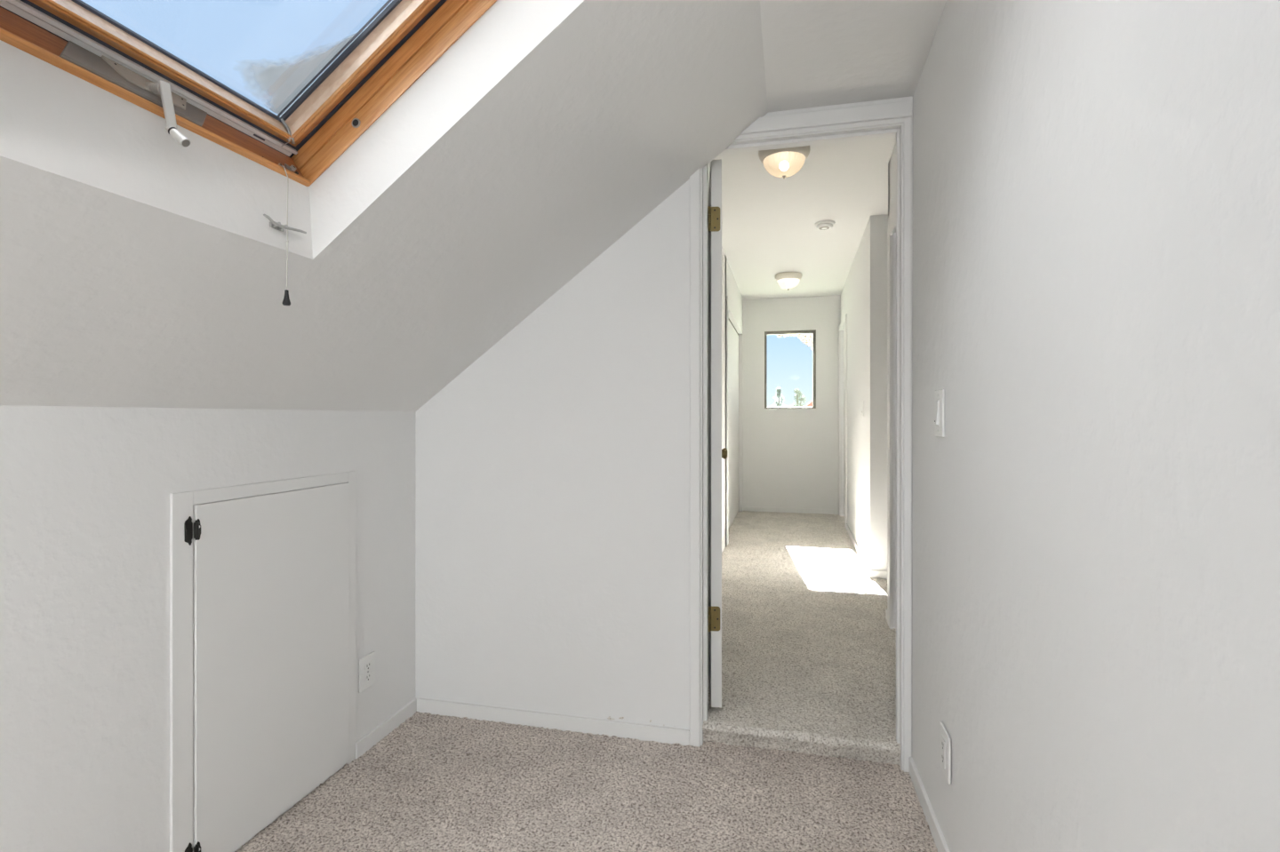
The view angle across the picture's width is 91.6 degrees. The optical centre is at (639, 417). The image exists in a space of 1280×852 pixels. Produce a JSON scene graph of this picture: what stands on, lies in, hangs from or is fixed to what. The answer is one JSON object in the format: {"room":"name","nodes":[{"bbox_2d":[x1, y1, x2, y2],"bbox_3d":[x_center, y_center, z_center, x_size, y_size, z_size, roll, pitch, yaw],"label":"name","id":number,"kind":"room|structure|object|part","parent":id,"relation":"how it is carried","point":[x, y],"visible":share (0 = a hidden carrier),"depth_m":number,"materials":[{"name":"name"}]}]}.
{"room":"attic room","nodes":[
{"label":"attic room","id":0,"kind":"room"},
{"bbox_2d":[0,405,415,851],"bbox_3d":[-1.518,0.556,0.143,0.150,1.398,4.970,0,0,13],"label":"wall","id":1,"kind":"structure","parent":0,"point":[85,492],"depth_m":1.37,"materials":[{"name":"white paint"}]},
{"bbox_2d":[169,471,355,851],"bbox_3d":[-1.040,0.668,1.793,0.008,0.974,0.643,0,0,13],"label":"door frame","id":2,"kind":"structure","parent":1,"relation":"attached to","point":[181,504],"depth_m":1.51,"materials":[{"name":"white paint"}]},
{"bbox_2d":[184,482,348,851],"bbox_3d":[-1.034,0.680,1.787,0.020,0.926,0.575,0,0,13],"label":"door","id":3,"kind":"structure","parent":1,"relation":"in","point":[270,572],"depth_m":1.74,"materials":[{"name":"white paint"}]},
{"bbox_3d":[-1.101,1.075,1.517,0.004,0.071,0.019,0,0,13],"label":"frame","id":4,"kind":"part","parent":3,"relation":"part of","materials":[{"name":"black metal"}]},
{"bbox_3d":[-1.101,0.277,1.517,0.004,0.071,0.019,0,0,13],"label":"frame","id":5,"kind":"part","parent":3,"relation":"part of","materials":[{"name":"black metal"}]},
{"bbox_2d":[359,651,375,693],"bbox_3d":[-0.950,0.886,2.168,0.009,0.117,0.082,0,0,13],"label":"electrical outlet","id":6,"kind":"object","parent":1,"relation":"attached to","point":[366,663],"visible":1,"depth_m":2.16,"materials":[{"name":"white plastic"}]},
{"bbox_2d":[364,662,371,671],"bbox_3d":[-0.947,0.867,2.167,0.003,0.025,0.034,0,0,13],"label":"receptacle","id":7,"kind":"object","parent":6,"relation":"attached to","point":[367,665],"depth_m":2.17,"materials":[{"name":"grey plastic"}]},
{"bbox_2d":[364,672,371,682],"bbox_3d":[-0.947,0.905,2.167,0.003,0.025,0.034,0,0,13],"label":"receptacle","id":8,"kind":"object","parent":6,"relation":"attached to","point":[367,676],"depth_m":2.17,"materials":[{"name":"grey plastic"}]},
{"bbox_2d":[355,697,417,759],"bbox_3d":[-0.922,1.139,2.279,0.012,0.072,0.358,0,0,13],"label":"baseboard","id":9,"kind":"structure","parent":1,"relation":"attached to","point":[364,744],"depth_m":2.25,"materials":[{"name":"white paint"}]},
{"bbox_2d":[0,0,767,411],"bbox_3d":[-0.900,-0.640,-0.049,1.582,1.295,4.884,0,0,13],"label":"ceiling","id":10,"kind":"structure","parent":0,"point":[140,268],"depth_m":1.35,"materials":[{"name":"white paint"}]},
{"bbox_2d":[0,0,497,186],"bbox_3d":[-0.441,-0.840,0.919,0.914,0.792,0.762,0,0,13],"label":"window","id":11,"kind":"structure","parent":10,"relation":"attached to","point":[407,37],"depth_m":1.25,"materials":[{"name":"brown wood"}]},
{"bbox_3d":[-0.834,-0.575,1.019,0.020,0.016,0.692,0,0,13],"label":"ventilation rail","id":12,"kind":"part","parent":11,"relation":"part of","materials":[{"name":"white metal"}]},
{"bbox_3d":[-0.830,-0.537,1.014,0.046,0.057,0.704,0,0,13],"label":"rail","id":13,"kind":"part","parent":11,"relation":"part of","materials":[{"name":"brown wood"}]},
{"bbox_3d":[-0.806,-0.547,1.034,0.043,0.027,0.018,0,0,21],"label":"crank handle","id":14,"kind":"part","parent":11,"relation":"part of","materials":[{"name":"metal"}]},
{"bbox_3d":[-0.777,-0.510,1.024,0.027,0.087,0.017,0,0,13],"label":"crank arm","id":15,"kind":"part","parent":11,"relation":"part of","materials":[{"name":"white metal"}]},
{"bbox_3d":[-0.759,-0.463,1.021,0.039,0.037,0.016,0,0,3],"label":"crank knob","id":16,"kind":"part","parent":11,"relation":"part of","materials":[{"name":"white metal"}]},
{"bbox_3d":[-0.457,-0.899,0.923,0.815,0.632,0.698,0,0,13],"label":"sash","id":17,"kind":"part","parent":11,"relation":"part of","materials":[{"name":"brown wood"}]},
{"bbox_2d":[281,165,290,305],"bbox_3d":[-0.729,-0.376,1.275,0.028,0.293,0.017,0,0,13],"label":"pull cord","id":18,"kind":"object","parent":11,"relation":"hanging from","point":[286,301],"visible":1,"depth_m":1.27,"materials":[{"name":"white fabric"}]},
{"bbox_3d":[-0.723,-0.245,1.273,0.016,0.032,0.016,0,0,13],"label":"bell pull","id":19,"kind":"part","parent":18,"relation":"part of","materials":[{"name":"black plastic"}]},
{"bbox_2d":[351,118,359,127],"bbox_3d":[-0.603,-0.626,1.323,0.020,0.020,0.004,0,0,13],"label":"screw","id":20,"kind":"object","parent":11,"relation":"on","point":[355,122],"depth_m":1.32,"materials":[{"name":"grey metal"}]},
{"bbox_3d":[-0.340,-0.846,1.273,0.876,0.686,0.026,0,0,13],"label":"frame","id":21,"kind":"part","parent":11,"relation":"part of","materials":[{"name":"brown wood"}]},
{"bbox_2d":[263,214,306,233],"bbox_3d":[-0.725,-0.387,1.255,0.032,0.012,0.110,0,0,13],"label":"cleat","id":22,"kind":"object","parent":10,"relation":"attached to","point":[277,226],"visible":1,"depth_m":1.25,"materials":[{"name":"grey metal"}]},
{"bbox_3d":[-0.737,-0.387,1.261,0.004,0.011,0.036,0,0,13],"label":"plate","id":23,"kind":"part","parent":22,"relation":"part of","materials":[{"name":"grey metal"}]},
{"bbox_2d":[235,712,937,851],"bbox_3d":[-0.568,1.155,-0.114,1.920,0.008,4.914,0,0,13],"label":"floor","id":24,"kind":"structure","parent":0,"point":[436,783],"depth_m":1.88,"materials":[{"name":"beige carpet"}]},
{"bbox_2d":[415,96,912,756],"bbox_3d":[0.041,-0.103,2.278,2.184,2.716,0.090,0,0,13],"label":"wall","id":25,"kind":"structure","parent":0,"point":[552,473],"depth_m":2.30,"materials":[{"name":"white paint"}]},
{"bbox_2d":[416,697,689,745],"bbox_3d":[-0.350,1.139,2.320,1.081,0.072,0.012,0,0,13],"label":"baseboard","id":26,"kind":"structure","parent":25,"relation":"attached to","point":[643,732],"depth_m":2.30,"materials":[{"name":"white paint"}]},
{"bbox_2d":[708,159,727,707],"bbox_3d":[0.323,0.058,2.590,0.152,2.006,0.650,0,0,0],"label":"door","id":27,"kind":"structure","parent":25,"relation":"in","point":[716,453],"depth_m":2.28,"materials":[{"name":"white paint"}]},
{"bbox_3d":[0.373,0.165,2.848,0.056,0.052,0.052,0,0,4],"label":"knob","id":28,"kind":"part","parent":27,"relation":"part of","materials":[{"name":"gold metal"}]},
{"bbox_2d":[689,100,911,772],"bbox_3d":[0.540,0.063,2.151,0.728,2.184,0.108,0,0,13],"label":"door frame","id":29,"kind":"structure","parent":25,"relation":"attached to","point":[695,178],"depth_m":2.09,"materials":[{"name":"white paint"}]},
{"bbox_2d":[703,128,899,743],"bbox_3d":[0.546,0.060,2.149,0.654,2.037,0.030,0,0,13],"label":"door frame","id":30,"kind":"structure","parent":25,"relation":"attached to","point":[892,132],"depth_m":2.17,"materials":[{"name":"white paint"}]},
{"bbox_2d":[721,247,743,552],"bbox_3d":[0.336,-0.153,4.869,0.580,2.616,5.105,0,0,13],"label":"wall","id":31,"kind":"structure","parent":0,"point":[730,288],"depth_m":5.55,"materials":[{"name":"white paint"}]},
{"bbox_2d":[728,319,738,528],"bbox_3d":[0.901,0.055,6.240,0.040,2.019,1.841,0,0,13],"label":"door","id":32,"kind":"structure","parent":31,"relation":"in","point":[733,335],"depth_m":6.45,"materials":[{"name":"white paint"}]},
{"bbox_3d":[0.849,0.067,6.013,0.035,1.996,0.448,0,0,13],"label":"panel","id":33,"kind":"part","parent":32,"relation":"part of","materials":[{"name":"white paint"}]},
{"bbox_3d":[0.955,0.067,6.455,0.035,1.996,0.458,0,0,13],"label":"panel","id":34,"kind":"part","parent":32,"relation":"part of","materials":[{"name":"white paint"}]},
{"bbox_3d":[1.062,0.067,6.900,0.035,1.996,0.453,0,0,13],"label":"panel","id":35,"kind":"part","parent":32,"relation":"part of","materials":[{"name":"white paint"}]},
{"bbox_2d":[726,296,743,545],"bbox_3d":[0.925,0.027,6.221,0.095,2.104,1.980,0,0,13],"label":"door frame","id":36,"kind":"structure","parent":31,"relation":"attached to","point":[728,307],"depth_m":5.25,"materials":[{"name":"white paint"}]},
{"bbox_2d":[607,511,900,766],"bbox_3d":[1.617,1.117,4.494,2.450,0.090,5.145,0,0,13],"label":"floor","id":37,"kind":"structure","parent":0,"point":[809,644],"depth_m":2.93,"materials":[{"name":"beige carpet"}]},
{"bbox_2d":[743,296,840,511],"bbox_3d":[2.050,-0.153,7.041,2.900,2.616,0.120,0,0,13],"label":"wall","id":38,"kind":"structure","parent":0,"point":[790,457],"depth_m":7.06,"materials":[{"name":"white paint"}]},
{"bbox_2d":[762,329,817,409],"bbox_3d":[1.707,-0.538,7.082,0.608,0.900,0.060,0,0,13],"label":"window","id":39,"kind":"structure","parent":38,"relation":"in","point":[810,332],"depth_m":7.05,"materials":[{"name":"brown metal"}]},
{"bbox_3d":[1.701,-0.095,7.059,0.608,0.013,0.012,0,0,13],"label":"sill","id":40,"kind":"part","parent":39,"relation":"part of","materials":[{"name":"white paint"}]},
{"bbox_2d":[744,506,838,514],"bbox_3d":[1.714,1.063,7.054,1.040,0.072,0.012,0,0,13],"label":"baseboard","id":41,"kind":"structure","parent":38,"relation":"attached to","point":[747,508],"depth_m":7.04,"materials":[{"name":"white paint"}]},
{"bbox_2d":[708,136,895,299],"bbox_3d":[1.466,-1.421,4.608,2.900,0.120,5.125,0,0,13],"label":"ceiling","id":42,"kind":"structure","parent":0,"point":[769,229],"depth_m":4.12,"materials":[{"name":"white paint"}]},
{"bbox_2d":[758,145,809,178],"bbox_3d":[0.730,-1.286,3.155,0.256,0.151,0.256,0,0,13],"label":"ceiling light","id":43,"kind":"object","parent":42,"relation":"attached to","point":[780,163],"visible":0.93,"depth_m":3.09,"materials":[{"name":"white glass"}]},
{"bbox_3d":[0.730,-1.270,3.155,0.208,0.091,0.208,0,0,13],"label":"lamp shade","id":44,"kind":"part","parent":43,"relation":"part of","materials":[{"name":"white glass"}]},
{"bbox_2d":[774,272,801,290],"bbox_3d":[1.413,-1.286,5.924,0.256,0.151,0.256,0,0,13],"label":"ceiling light","id":45,"kind":"object","parent":42,"relation":"attached to","point":[786,280],"visible":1,"depth_m":5.84,"materials":[{"name":"white glass"}]},
{"bbox_3d":[1.413,-1.270,5.924,0.208,0.091,0.208,0,0,13],"label":"lamp shade","id":46,"kind":"part","parent":45,"relation":"part of","materials":[{"name":"white glass"}]},
{"bbox_2d":[815,219,835,231],"bbox_3d":[1.292,-1.340,4.348,0.138,0.042,0.138,0,0,13],"label":"smoke detector","id":47,"kind":"object","parent":42,"relation":"attached to","point":[821,225],"visible":1,"depth_m":4.31,"materials":[{"name":"white plastic"}]},
{"bbox_2d":[760,0,946,112],"bbox_3d":[0.086,-1.108,-0.278,0.682,0.120,4.900,0,0,13],"label":"ceiling","id":48,"kind":"structure","parent":0,"point":[817,52],"depth_m":1.77,"materials":[{"name":"white paint"}]},
{"bbox_2d":[840,144,895,628],"bbox_3d":[2.215,-0.153,4.377,1.235,2.616,5.025,0,0,13],"label":"wall","id":49,"kind":"structure","parent":0,"point":[864,293],"depth_m":4.22,"materials":[{"name":"white paint"}]},
{"bbox_2d":[838,313,847,528],"bbox_3d":[2.111,0.035,6.474,0.022,2.089,0.855,0,0,13],"label":"door frame","id":50,"kind":"structure","parent":49,"relation":"attached to","point":[844,322],"depth_m":6.83,"materials":[{"name":"white paint"}]},
{"bbox_2d":[843,329,845,517],"bbox_3d":[2.166,0.059,6.463,0.035,2.017,0.730,0,0,13],"label":"door","id":51,"kind":"structure","parent":49,"relation":"in","point":[844,330],"depth_m":6.68,"materials":[{"name":"white paint"}]},
{"bbox_2d":[846,523,870,576],"bbox_3d":[1.774,1.063,5.112,0.014,0.072,1.911,0,0,14],"label":"baseboard","id":52,"kind":"structure","parent":49,"relation":"attached to","point":[855,545],"depth_m":4.87,"materials":[{"name":"white paint"}]},
{"bbox_2d":[857,501,859,517],"bbox_3d":[1.722,0.720,4.893,0.009,0.117,0.074,0,0,13],"label":"electrical outlet","id":53,"kind":"object","parent":49,"relation":"attached to","point":[858,501],"visible":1,"depth_m":4.88,"materials":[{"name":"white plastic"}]},
{"bbox_2d":[861,400,863,416],"bbox_3d":[1.643,-0.065,4.593,0.016,0.117,0.074,0,0,13],"label":"light switch","id":54,"kind":"object","parent":49,"relation":"attached to","point":[862,409],"visible":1,"depth_m":4.58,"materials":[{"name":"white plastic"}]},
{"bbox_2d":[868,570,887,579],"bbox_3d":[2.089,1.063,4.059,1.131,0.072,0.012,0,0,13],"label":"baseboard","id":55,"kind":"structure","parent":49,"relation":"attached to","point":[873,574],"depth_m":4.17,"materials":[{"name":"white paint"}]},
{"bbox_2d":[887,201,895,629],"bbox_3d":[1.193,0.017,2.801,0.017,2.124,0.925,0,0,13],"label":"door frame","id":56,"kind":"structure","parent":49,"relation":"attached to","point":[892,218],"depth_m":3.18,"materials":[{"name":"white paint"}]},
{"bbox_2d":[912,0,1279,851],"bbox_3d":[0.379,-0.021,-0.312,0.117,2.553,4.970,0,0,13],"label":"wall","id":57,"kind":"structure","parent":0,"point":[1096,509],"depth_m":0.81,"materials":[{"name":"white paint"}]},
{"bbox_2d":[908,756,949,851],"bbox_3d":[0.329,1.139,-0.295,0.022,0.072,4.779,0,0,13],"label":"baseboard","id":58,"kind":"structure","parent":57,"relation":"attached to","point":[940,844],"depth_m":1.78,"materials":[{"name":"white paint"}]},
{"bbox_2d":[933,389,944,437],"bbox_3d":[0.788,-0.012,1.647,0.016,0.124,0.092,0,0,13],"label":"light switch","id":59,"kind":"object","parent":57,"relation":"attached to","point":[939,422],"visible":1,"depth_m":1.63,"materials":[{"name":"white plastic"}]},
{"bbox_3d":[0.788,-0.012,1.647,0.002,0.072,0.037,0,0,13],"label":"switch frame","id":60,"kind":"part","parent":59,"relation":"part of","materials":[{"name":"white plastic"}]},
{"bbox_2d":[940,721,951,784],"bbox_3d":[0.782,0.859,1.597,0.010,0.117,0.090,0,0,13],"label":"electrical outlet","id":61,"kind":"object","parent":57,"relation":"attached to","point":[945,739],"visible":1,"depth_m":1.58,"materials":[{"name":"white plastic"}]},
{"label":"outside","id":62,"kind":"structure","parent":0,"visible":0},
{"bbox_3d":[26.605,4.305,110.852,240.000,0.500,212.000,0,0,13],"label":"ground","id":63,"kind":"structure","parent":62,"visible":0},
{"bbox_2d":[770,387,788,407],"bbox_3d":[18.282,0.067,82.000,5.877,8.076,5.625,0,0,13],"label":"conifer tree","id":64,"kind":"object","parent":63,"relation":"on","point":[778,399],"visible":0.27,"depth_m":81.90,"materials":[{"name":"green plant"}]},
{"bbox_2d":[792,388,807,407],"bbox_3d":[23.737,-0.168,93.022,2.422,8.559,1.776,0,0,13],"label":"broadleaf tree","id":65,"kind":"object","parent":63,"relation":"on","point":[798,394],"visible":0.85,"depth_m":92.85,"materials":[{"name":"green plant"}]},
{"bbox_2d":[804,400,812,407],"bbox_3d":[17.911,0.930,53.291,8.600,6.350,8.800,0,0,13],"label":"neighbouring house","id":66,"kind":"structure","parent":63,"relation":"on","point":[810,404],"depth_m":49.80,"materials":[{"name":"brown paint"}]}
]}

